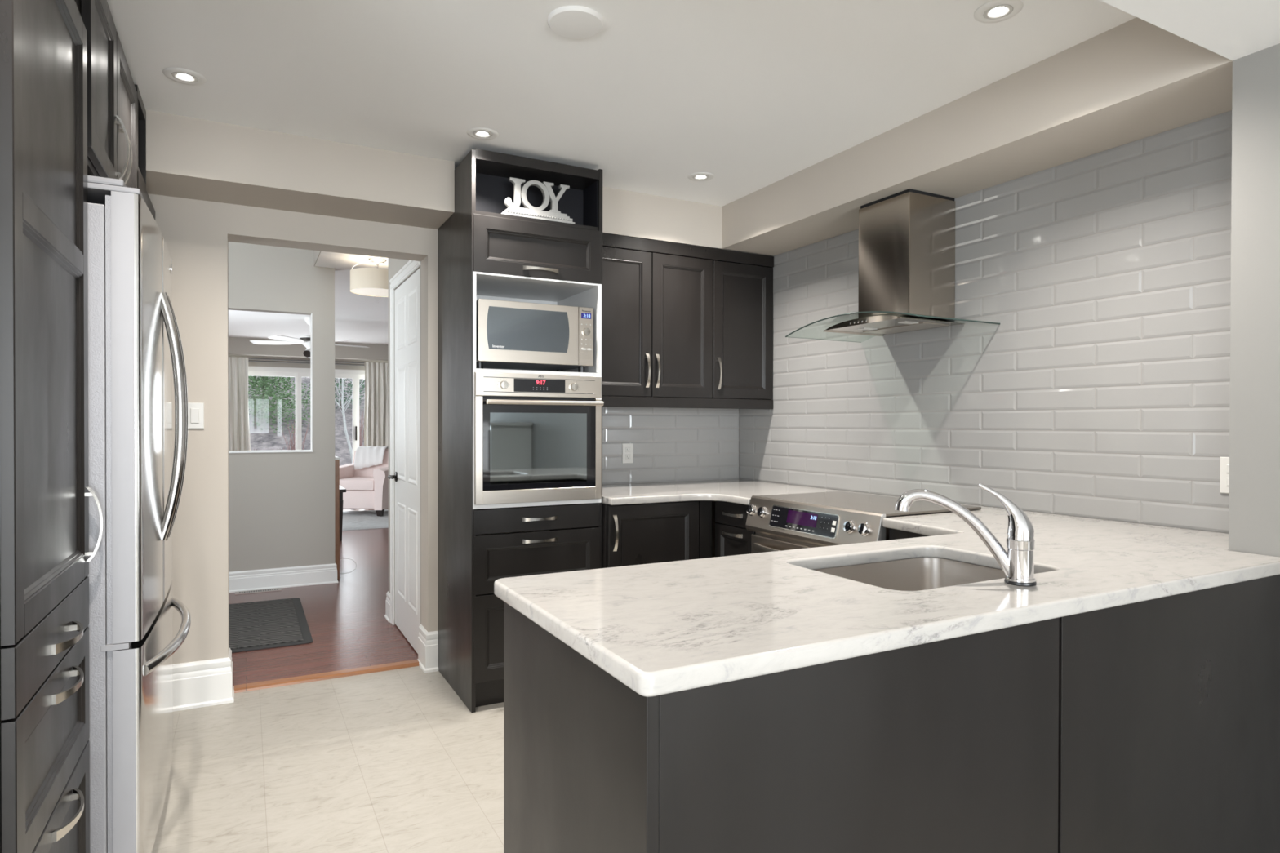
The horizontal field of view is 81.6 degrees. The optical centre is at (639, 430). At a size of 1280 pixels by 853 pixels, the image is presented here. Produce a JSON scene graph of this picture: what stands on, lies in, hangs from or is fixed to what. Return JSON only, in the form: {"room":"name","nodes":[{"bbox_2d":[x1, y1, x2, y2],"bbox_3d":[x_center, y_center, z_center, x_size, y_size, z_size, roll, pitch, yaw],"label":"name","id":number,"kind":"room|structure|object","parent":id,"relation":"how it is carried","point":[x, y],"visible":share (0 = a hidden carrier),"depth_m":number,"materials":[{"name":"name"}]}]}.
{"room":"kitchen","nodes":[
{"label":"kitchen","id":0,"kind":"room"},
{"bbox_2d":[227,241,335,572],"bbox_3d":[-3.404,-0.593,5.360,2.220,3.600,0.110,0,0,-28],"label":"wall","id":1,"kind":"structure","parent":0,"point":[282,504],"depth_m":5.68,"materials":[{"name":"grey paint"}]},
{"bbox_2d":[228,313,313,453],"bbox_3d":[-3.042,-0.367,5.555,1.082,1.076,0.134,0,0,-28],"label":"trim","id":2,"kind":"structure","parent":1,"relation":"attached to","point":[311,315],"depth_m":5.76,"materials":[{"name":"white wood"}]},
{"bbox_2d":[228,563,338,592],"bbox_3d":[-3.393,1.130,5.368,2.242,0.155,0.132,0,0,-28],"label":"baseboard","id":3,"kind":"structure","parent":1,"relation":"attached to","point":[315,575],"depth_m":5.66,"materials":[{"name":"white wood"}]},
{"bbox_2d":[228,251,388,345],"bbox_3d":[-2.600,-1.898,7.763,6.100,1.222,8.222,0,0,-28],"label":"ceiling","id":4,"kind":"structure","parent":0,"point":[362,319],"depth_m":8.56,"materials":[{"name":"white paint"}]},
{"bbox_2d":[249,316,369,359],"bbox_3d":[-3.797,-1.062,8.604,1.283,0.466,1.248,0,0,-28],"label":"ceiling fan","id":5,"kind":"object","parent":4,"relation":"hanging from","point":[304,340],"visible":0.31,"depth_m":8.46,"materials":[{"name":"white"}]},
{"bbox_2d":[350,257,388,300],"bbox_3d":[-1.953,-1.107,5.521,0.380,0.325,0.380,0,0,-28],"label":"ceiling lamp","id":6,"kind":"object","parent":4,"relation":"attached to","point":[369,282],"visible":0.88,"depth_m":5.36,"materials":[{"name":"white fabric"}]},
{"bbox_2d":[351,288,388,296],"bbox_3d":[-1.953,-1.026,5.522,0.372,0.002,0.372,0,0,-28],"label":"diffuser","id":7,"kind":"object","parent":6,"relation":"attached to","point":[363,291],"depth_m":5.50,"materials":[{"name":"white"}]},
{"bbox_2d":[228,355,388,369],"bbox_3d":[-4.563,-0.080,11.572,6.000,2.478,0.120,0,0,-28],"label":"wall","id":8,"kind":"structure","parent":0,"point":[250,363],"depth_m":11.16,"materials":[{"name":"grey paint"}]},
{"bbox_2d":[248,366,364,463],"bbox_3d":[-4.665,0.108,11.496,3.450,2.096,0.120,0,0,-28],"label":"window","id":9,"kind":"structure","parent":8,"relation":"in","point":[298,373],"depth_m":11.23,"materials":[{"name":"white"}]},
{"bbox_2d":[248,357,364,365],"bbox_3d":[-4.609,-1.025,11.334,4.100,0.051,0.062,0,0,-28],"label":"rail","id":10,"kind":"object","parent":8,"relation":"attached to","point":[296,361],"visible":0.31,"depth_m":11.04,"materials":[{"name":"grey"}]},
{"bbox_2d":[228,356,250,450],"bbox_3d":[-5.918,0.044,10.559,0.673,2.180,0.102,0,0,-28],"label":"curtain","id":11,"kind":"object","parent":10,"relation":"hanging from","point":[238,411],"visible":0.25,"depth_m":10.64,"materials":[{"name":"white fabric"}]},
{"bbox_2d":[364,362,388,446],"bbox_3d":[-3.837,0.040,11.665,0.946,2.180,0.103,0,0,-28],"label":"curtain","id":12,"kind":"object","parent":10,"relation":"hanging from","point":[376,374],"visible":0.23,"depth_m":11.53,"materials":[{"name":"white fabric"}]},
{"bbox_2d":[228,337,388,361],"bbox_3d":[-4.495,-1.200,11.332,5.900,0.233,0.350,0,0,-28],"label":"trim","id":13,"kind":"structure","parent":8,"relation":"attached to","point":[237,346],"depth_m":10.87,"materials":[{"name":"grey paint"}]},
{"bbox_2d":[313,250,320,266],"bbox_3d":[-1.987,-1.825,4.737,0.006,1.121,2.302,0,0,-28],"label":"wall","id":14,"kind":"structure","parent":0,"point":[316,253],"depth_m":5.62,"materials":[{"name":"grey paint"}]},
{"bbox_2d":[151,507,503,852],"bbox_3d":[-0.820,1.262,3.680,6.800,0.084,18.250,0,0,-28],"label":"floor","id":15,"kind":"structure","parent":0,"point":[394,761],"depth_m":2.84,"materials":[{"name":"tile"}]},
{"bbox_2d":[0,0,103,852],"bbox_3d":[-1.467,0.005,1.392,0.670,2.470,0.669,0,0,-28],"label":"pantry cabinet","id":16,"kind":"object","parent":15,"relation":"on","point":[45,488],"visible":1,"depth_m":1.44,"materials":[{"name":"black wood"}]},
{"bbox_2d":[85,175,191,852],"bbox_3d":[-1.778,0.300,2.146,0.813,1.868,0.935,0,0,-28],"label":"refrigerator","id":17,"kind":"object","parent":15,"relation":"on","point":[135,344],"visible":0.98,"depth_m":1.88,"materials":[{"name":"grey metal"}]},
{"bbox_2d":[235,587,281,595],"bbox_3d":[-2.843,1.200,5.529,0.307,0.005,0.085,0,0,-28],"label":"floor vent","id":18,"kind":"object","parent":15,"relation":"in","point":[277,588],"visible":1,"depth_m":5.52,"materials":[{"name":"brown metal"}]},
{"bbox_2d":[228,597,312,653],"bbox_3d":[-2.486,1.204,4.595,0.758,0.012,1.230,0,0,-28],"label":"door mat","id":19,"kind":"object","parent":15,"relation":"on","point":[279,623],"visible":0.49,"depth_m":4.55,"materials":[{"name":"grey rubber"}]},
{"bbox_2d":[234,659,419,693],"bbox_3d":[-1.536,1.215,3.687,0.845,0.016,0.085,0,0,-28],"label":"threshold","id":20,"kind":"object","parent":15,"relation":"on","point":[402,664],"depth_m":3.65,"materials":[{"name":"brown wood"}]},
{"bbox_2d":[334,455,340,579],"bbox_3d":[-2.555,0.708,6.169,0.063,0.981,0.498,0,0,-28],"label":"wall","id":21,"kind":"structure","parent":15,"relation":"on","point":[336,459],"depth_m":5.96,"materials":[{"name":"brown wood"}]},
{"bbox_2d":[339,484,346,541],"bbox_3d":[-3.624,0.905,7.991,0.795,0.556,0.600,0,0,-28],"label":"coffee table","id":22,"kind":"object","parent":15,"relation":"on","point":[342,489],"visible":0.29,"depth_m":7.92,"materials":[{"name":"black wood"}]},
{"bbox_2d":[342,509,388,530],"bbox_3d":[-3.404,1.158,9.820,2.100,0.023,1.900,0,0,-28],"label":"area rug","id":23,"kind":"object","parent":15,"relation":"on","point":[352,520],"visible":0.23,"depth_m":9.49,"materials":[{"name":"white fabric"}]},
{"bbox_2d":[339,448,388,515],"bbox_3d":[-3.787,0.705,10.312,0.910,0.870,0.886,0,0,5],"label":"armchair","id":24,"kind":"object","parent":23,"relation":"on","point":[366,487],"visible":0.41,"depth_m":9.91,"materials":[{"name":"fabric"}]},
{"bbox_2d":[339,476,373,490],"bbox_3d":[-3.794,0.731,10.229,0.580,0.140,0.700,0,0,5],"label":"seat cushion","id":25,"kind":"object","parent":24,"relation":"on","point":[350,483],"depth_m":9.88,"materials":[{"name":"fabric"}]},
{"bbox_2d":[354,445,388,470],"bbox_3d":[-3.820,0.398,10.619,0.425,0.341,0.330,0,0,5],"label":"throw blanket","id":26,"kind":"object","parent":24,"relation":"on","point":[365,456],"visible":0.92,"depth_m":10.50,"materials":[{"name":"white fabric"}]},
{"bbox_2d":[437,148,602,712],"bbox_3d":[-0.595,-0.002,3.623,0.624,2.455,0.674,0,0,-28],"label":"tall cabinet","id":27,"kind":"object","parent":15,"relation":"on","point":[484,252],"visible":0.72,"depth_m":3.40,"materials":[{"name":"black wood"}]},
{"bbox_2d":[475,298,593,372],"bbox_3d":[-0.554,-0.424,3.542,0.552,0.306,0.419,0,0,-28],"label":"microwave","id":28,"kind":"object","parent":27,"relation":"in","point":[510,335],"visible":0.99,"depth_m":3.37,"materials":[{"name":"silver metal"}]},
{"bbox_2d":[475,148,599,231],"bbox_3d":[-0.601,-1.081,3.632,0.588,0.283,0.636,0,0,-28],"label":"open shelf","id":29,"kind":"object","parent":27,"relation":"attached to","point":[493,170],"depth_m":3.44,"materials":[{"name":"black wood"}]},
{"bbox_2d":[501,177,574,223],"bbox_3d":[-0.471,-1.048,3.401,0.340,0.184,0.085,0,0,-28],"label":"ornament","id":30,"kind":"object","parent":27,"relation":"on","point":[519,194],"visible":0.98,"depth_m":3.38,"materials":[{"name":"white metal"}]},
{"bbox_2d":[474,372,604,505],"bbox_3d":[-0.558,0.033,3.549,0.598,0.573,0.590,0,0,-28],"label":"wall oven","id":31,"kind":"object","parent":27,"relation":"in","point":[538,437],"visible":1,"depth_m":3.32,"materials":[{"name":"silver metal"}]},
{"bbox_2d":[602,500,711,568],"bbox_3d":[-0.044,0.785,3.890,0.591,0.878,0.716,0,0,-28],"label":"base cabinet","id":32,"kind":"object","parent":15,"relation":"on","point":[635,534],"visible":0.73,"depth_m":3.59,"materials":[{"name":"black wood"}]},
{"bbox_2d":[715,501,755,557],"bbox_3d":[0.718,0.738,3.736,0.668,0.778,0.333,0,0,-28],"label":"base cabinet","id":33,"kind":"object","parent":15,"relation":"on","point":[732,537],"visible":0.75,"depth_m":3.61,"materials":[{"name":"black wood"}]},
{"bbox_2d":[745,491,981,553],"bbox_3d":[0.914,0.758,3.189,0.620,0.906,0.800,0,0,-28],"label":"range","id":34,"kind":"object","parent":15,"relation":"on","point":[785,522],"visible":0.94,"depth_m":3.09,"materials":[{"name":"metal"}]},
{"bbox_2d":[756,491,981,516],"bbox_3d":[0.948,0.311,3.208,0.540,0.010,0.794,0,0,-28],"label":"cooktop","id":35,"kind":"object","parent":34,"relation":"in","point":[842,504],"depth_m":3.10,"materials":[{"name":"black glass"}]},
{"bbox_2d":[503,574,1279,852],"bbox_3d":[0.681,0.802,1.760,1.872,0.879,0.660,0,0,-28],"label":"base cabinet","id":36,"kind":"object","parent":15,"relation":"on","point":[1153,726],"visible":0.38,"depth_m":1.36,"materials":[{"name":"black wood"}]},
{"bbox_2d":[493,479,1279,697],"bbox_3d":[0.314,0.336,2.825,2.254,0.034,2.927,0,0,-28],"label":"countertop","id":37,"kind":"structure","parent":36,"relation":"on","point":[659,628],"depth_m":1.51,"materials":[{"name":"stone"}]},
{"bbox_2d":[813,557,1005,591],"bbox_3d":[0.679,0.463,1.806,0.579,0.202,0.429,0,0,-28],"label":"undermount sink","id":38,"kind":"object","parent":37,"relation":"in","point":[917,574],"visible":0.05,"depth_m":2.04,"materials":[{"name":"metal"}]},
{"bbox_2d":[894,483,1036,586],"bbox_3d":[0.712,0.222,1.633,0.286,0.213,0.062,0,0,23],"label":"kitchen faucet","id":39,"kind":"object","parent":37,"relation":"on","point":[1017,564],"visible":1,"depth_m":1.59,"materials":[{"name":"silver metal"}]},
{"bbox_2d":[888,528,929,540],"bbox_3d":[1.286,0.747,2.703,0.635,0.778,0.405,0,0,-28],"label":"base cabinet","id":40,"kind":"object","parent":15,"relation":"on","point":[894,534],"visible":0.02,"depth_m":2.67,"materials":[{"name":"black wood"}]},
{"bbox_2d":[388,257,421,624],"bbox_3d":[-1.335,-0.021,4.374,0.120,2.478,1.022,0,0,-28],"label":"wall","id":41,"kind":"structure","parent":0,"point":[395,265],"depth_m":4.62,"materials":[{"name":"grey paint"}]},
{"bbox_2d":[387,260,420,653],"bbox_3d":[-1.365,0.139,4.288,0.086,2.160,0.863,0,0,-28],"label":"door","id":42,"kind":"structure","parent":41,"relation":"in","point":[405,300],"depth_m":4.29,"materials":[{"name":"white wood"}]},
{"bbox_2d":[417,624,438,673],"bbox_3d":[-1.098,1.123,3.833,0.070,0.200,0.192,0,0,-28],"label":"baseboard","id":43,"kind":"object","parent":41,"relation":"attached to","point":[428,642],"visible":0.98,"depth_m":3.77,"materials":[{"name":"white wood"}]},
{"bbox_2d":[147,193,739,664],"bbox_3d":[-1.066,-0.042,3.848,4.129,2.529,0.160,0,0,-28],"label":"wall","id":44,"kind":"structure","parent":0,"point":[196,233],"depth_m":3.32,"materials":[{"name":"beige paint"}]},
{"bbox_2d":[134,84,155,219],"bbox_3d":[-2.225,-0.972,2.777,0.637,0.540,0.593,0,0,-28],"label":"upper cabinet","id":45,"kind":"object","parent":44,"relation":"attached to","point":[141,113],"visible":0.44,"depth_m":2.87,"materials":[{"name":"black wood"}]},
{"bbox_2d":[187,402,204,428],"bbox_3d":[-1.964,-0.064,3.274,0.070,0.115,0.010,0,0,-28],"label":"light switch","id":46,"kind":"object","parent":44,"relation":"attached to","point":[195,410],"visible":0.82,"depth_m":3.27,"materials":[{"name":"white plastic"}]},
{"bbox_2d":[173,648,234,711],"bbox_3d":[-2.267,1.125,3.207,0.901,0.200,0.182,0,0,-28],"label":"baseboard","id":47,"kind":"structure","parent":44,"relation":"attached to","point":[204,683],"depth_m":3.29,"materials":[{"name":"white wood"}]},
{"bbox_2d":[145,109,722,248],"bbox_3d":[-1.194,-1.136,3.483,3.564,0.236,0.347,0,0,-28],"label":"soffit","id":48,"kind":"structure","parent":44,"relation":"attached to","point":[187,157],"depth_m":3.25,"materials":[{"name":"beige paint"}]},
{"bbox_2d":[602,246,712,398],"bbox_3d":[-0.010,-0.595,4.093,0.786,0.836,0.372,0,0,-28],"label":"upper cabinet","id":49,"kind":"object","parent":44,"relation":"attached to","point":[657,308],"visible":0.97,"depth_m":3.97,"materials":[{"name":"black wood"}]},
{"bbox_2d":[602,395,773,408],"bbox_3d":[0.242,-0.149,4.069,1.207,0.055,0.024,0,0,-28],"label":"rail","id":50,"kind":"object","parent":49,"relation":"attached to","point":[609,402],"visible":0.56,"depth_m":4.06,"materials":[{"name":"black wood"}]},
{"bbox_2d":[602,233,773,267],"bbox_3d":[0.244,-0.983,4.062,1.207,0.062,0.026,0,0,-28],"label":"rail","id":51,"kind":"object","parent":49,"relation":"attached to","point":[608,240],"visible":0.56,"depth_m":4.05,"materials":[{"name":"black wood"}]},
{"bbox_2d":[602,406,738,484],"bbox_3d":[0.072,0.079,4.358,1.242,0.516,0.008,0,0,-28],"label":"tile backsplash","id":52,"kind":"structure","parent":44,"relation":"attached to","point":[670,444],"depth_m":4.41,"materials":[{"name":"grey tile"}]},
{"bbox_2d":[622,443,633,463],"bbox_3d":[-0.070,0.133,4.273,0.070,0.115,0.009,0,0,-28],"label":"wall outlet","id":53,"kind":"object","parent":52,"relation":"attached to","point":[627,448],"visible":1,"depth_m":4.27,"materials":[{"name":"grey plastic"}]},
{"bbox_2d":[625,447,630,452],"bbox_3d":[-0.069,0.113,4.271,0.034,0.029,0.003,0,0,-28],"label":"receptacle","id":54,"kind":"object","parent":53,"relation":"attached to","point":[627,449],"depth_m":4.27,"materials":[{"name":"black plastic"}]},
{"bbox_2d":[625,454,630,459],"bbox_3d":[-0.069,0.154,4.271,0.034,0.029,0.003,0,0,-28],"label":"receptacle","id":55,"kind":"object","parent":53,"relation":"attached to","point":[627,456],"depth_m":4.27,"materials":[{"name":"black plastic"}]},
{"bbox_2d":[712,260,773,399],"bbox_3d":[0.524,-0.596,4.377,0.418,0.836,0.372,0,0,-28],"label":"upper cabinet","id":56,"kind":"object","parent":44,"relation":"attached to","point":[743,294],"visible":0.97,"depth_m":4.25,"materials":[{"name":"black wood"}]},
{"bbox_2d":[106,0,1136,206],"bbox_3d":[-0.372,-1.305,2.537,4.129,0.120,2.788,0,0,-28],"label":"ceiling","id":57,"kind":"structure","parent":0,"point":[751,95],"depth_m":2.58,"materials":[{"name":"white paint"}]},
{"bbox_2d":[162,66,206,84],"bbox_3d":[-1.603,-1.244,2.614,0.132,0.006,0.132,0,0,-28],"label":"recessed light","id":58,"kind":"object","parent":57,"relation":"in","point":[184,76],"visible":1,"depth_m":2.61,"materials":[{"name":"white metal"}]},
{"bbox_2d":[466,127,498,139],"bbox_3d":[-0.662,-1.246,3.123,0.132,0.006,0.132,0,0,-28],"label":"recessed light","id":59,"kind":"object","parent":57,"relation":"in","point":[480,133],"visible":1,"depth_m":3.11,"materials":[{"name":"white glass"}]},
{"bbox_2d":[547,5,604,39],"bbox_3d":[-0.195,-1.236,2.255,0.170,0.015,0.170,0,0,-28],"label":"cover plate","id":60,"kind":"object","parent":57,"relation":"attached to","point":[577,22],"visible":1,"depth_m":2.23,"materials":[{"name":"white paint"}]},
{"bbox_2d":[687,172,714,181],"bbox_3d":[0.300,-1.249,3.659,0.132,0.006,0.132,0,0,-28],"label":"recessed light","id":61,"kind":"object","parent":57,"relation":"in","point":[695,176],"visible":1,"depth_m":3.65,"materials":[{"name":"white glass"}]},
{"bbox_2d":[973,0,1023,22],"bbox_3d":[1.058,-1.236,2.192,0.132,0.006,0.132,0,0,-28],"label":"recessed light","id":62,"kind":"object","parent":57,"relation":"in","point":[995,11],"visible":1,"depth_m":2.19,"materials":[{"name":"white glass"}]},
{"bbox_2d":[1100,0,1279,60],"bbox_3d":[1.235,-1.151,-1.941,5.364,0.356,6.630,0,0,-28],"label":"ceiling","id":63,"kind":"structure","parent":0,"point":[1232,29],"depth_m":1.81,"materials":[{"name":"white paint"}]},
{"bbox_2d":[1228,43,1279,557],"bbox_3d":[3.385,0.143,-0.731,0.565,2.243,6.530,0,0,-28],"label":"wall","id":64,"kind":"structure","parent":0,"point":[1254,516],"depth_m":1.97,"materials":[{"name":"grey paint"}]},
{"bbox_2d":[720,17,1232,256],"bbox_3d":[1.122,-1.131,3.332,0.385,0.236,2.788,0,0,-28],"label":"soffit","id":65,"kind":"structure","parent":64,"relation":"attached to","point":[1135,79],"depth_m":2.65,"materials":[{"name":"beige paint"}]},
{"bbox_3d":[-2.212,-0.029,1.835,0.215,2.529,2.318,0,0,-28],"label":"wall","id":66,"kind":"structure","parent":0,"visible":0},
{"bbox_2d":[76,0,137,188],"bbox_3d":[-1.847,-0.966,2.102,0.670,0.540,0.951,0,0,-28],"label":"upper cabinet","id":67,"kind":"object","parent":66,"relation":"attached to","point":[112,93],"visible":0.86,"depth_m":2.14,"materials":[{"name":"black wood"}]},
{"bbox_3d":[0.037,-0.027,5.614,3.466,2.478,0.120,0,0,-28],"label":"wall","id":68,"kind":"structure","parent":0,"visible":0},
{"bbox_2d":[384,591,390,622],"bbox_3d":[-1.264,1.129,4.933,0.808,0.170,0.162,0,0,-28],"label":"baseboard","id":69,"kind":"structure","parent":68,"relation":"attached to","point":[387,615],"depth_m":4.74,"materials":[{"name":"white wood"}]},
{"bbox_3d":[1.365,-0.035,3.470,0.191,2.529,2.788,0,0,-28],"label":"wall","id":70,"kind":"structure","parent":0,"visible":0},
{"bbox_2d":[785,188,999,342],"bbox_3d":[1.075,-0.723,3.263,0.493,0.577,0.780,0,0,-28],"label":"range hood","id":71,"kind":"object","parent":70,"relation":"attached to","point":[907,237],"visible":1,"depth_m":3.18,"materials":[{"name":"metal"}]},
{"bbox_2d":[857,328,877,330],"bbox_3d":[1.031,-0.458,3.364,0.080,0.004,0.040,0,0,-28],"label":"lamp","id":72,"kind":"object","parent":71,"relation":"attached to","point":[864,329],"depth_m":3.36,"materials":[{"name":"white plastic"}]},
{"bbox_2d":[897,321,918,324],"bbox_3d":[1.141,-0.456,3.156,0.080,0.004,0.040,0,0,-28],"label":"lamp","id":73,"kind":"object","parent":71,"relation":"attached to","point":[900,322],"depth_m":3.14,"materials":[{"name":"white plastic"}]},
{"bbox_2d":[738,110,1231,533],"bbox_3d":[1.278,-0.333,3.421,0.008,1.359,2.788,0,0,-28],"label":"tile backsplash","id":74,"kind":"structure","parent":70,"relation":"attached to","point":[1100,389],"depth_m":2.84,"materials":[{"name":"grey tile"}]},
{"bbox_2d":[1219,457,1229,493],"bbox_3d":[1.854,0.142,2.320,0.009,0.115,0.070,0,0,-28],"label":"wall outlet","id":75,"kind":"object","parent":74,"relation":"attached to","point":[1224,461],"visible":0.2,"depth_m":2.34,"materials":[{"name":"grey plastic"}]},
{"bbox_2d":[1226,464,1229,473],"bbox_3d":[1.851,0.122,2.319,0.003,0.029,0.034,0,0,-28],"label":"receptacle","id":76,"kind":"object","parent":75,"relation":"attached to","point":[1227,465],"depth_m":2.33,"materials":[{"name":"white plastic"}]},
{"bbox_2d":[1226,477,1229,486],"bbox_3d":[1.851,0.163,2.319,0.003,0.029,0.034,0,0,-28],"label":"receptacle","id":77,"kind":"object","parent":75,"relation":"attached to","point":[1227,478],"depth_m":2.33,"materials":[{"name":"white plastic"}]},
{"label":"outside","id":78,"kind":"structure","parent":0,"visible":0},
{"bbox_2d":[248,375,364,466],"bbox_3d":[-13.882,-4.316,26.108,44.000,11.584,34.000,0,0,-28],"label":"hillside","id":79,"kind":"structure","parent":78,"point":[264,439],"depth_m":17.56,"materials":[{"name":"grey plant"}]},
{"bbox_2d":[248,375,310,432],"bbox_3d":[-8.933,-1.712,17.491,2.805,3.806,2.044,0,1,38],"label":"bush","id":80,"kind":"object","parent":79,"relation":"on","point":[265,383],"visible":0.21,"depth_m":17.20,"materials":[{"name":"green plant"}]},
{"bbox_2d":[280,418,310,449],"bbox_3d":[-7.265,0.216,15.665,0.515,0.938,0.521,0,0,9],"label":"shrub","id":81,"kind":"object","parent":79,"relation":"on","point":[292,447],"visible":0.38,"depth_m":15.63,"materials":[{"name":"red plant"}]},
{"bbox_2d":[301,377,364,409],"bbox_3d":[-7.643,-2.072,18.926,2.022,3.429,2.054,0,0,26],"label":"spruce tree","id":82,"kind":"object","parent":79,"relation":"on","point":[340,382],"visible":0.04,"depth_m":18.91,"materials":[{"name":"green plant"}]},
{"bbox_2d":[334,377,364,463],"bbox_3d":[-6.166,-1.516,15.258,2.152,5.336,1.284,0,1,-33],"label":"birch tree","id":83,"kind":"object","parent":79,"relation":"on","point":[343,411],"visible":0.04,"depth_m":15.13,"materials":[{"name":"white plant"}]},
{"bbox_2d":[351,406,364,446],"bbox_3d":[-6.315,-0.081,17.053,0.388,0.937,0.656,0,1,-43],"label":"shrub","id":84,"kind":"object","parent":79,"relation":"on","point":[361,438],"visible":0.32,"depth_m":16.96,"materials":[{"name":"red plant"}]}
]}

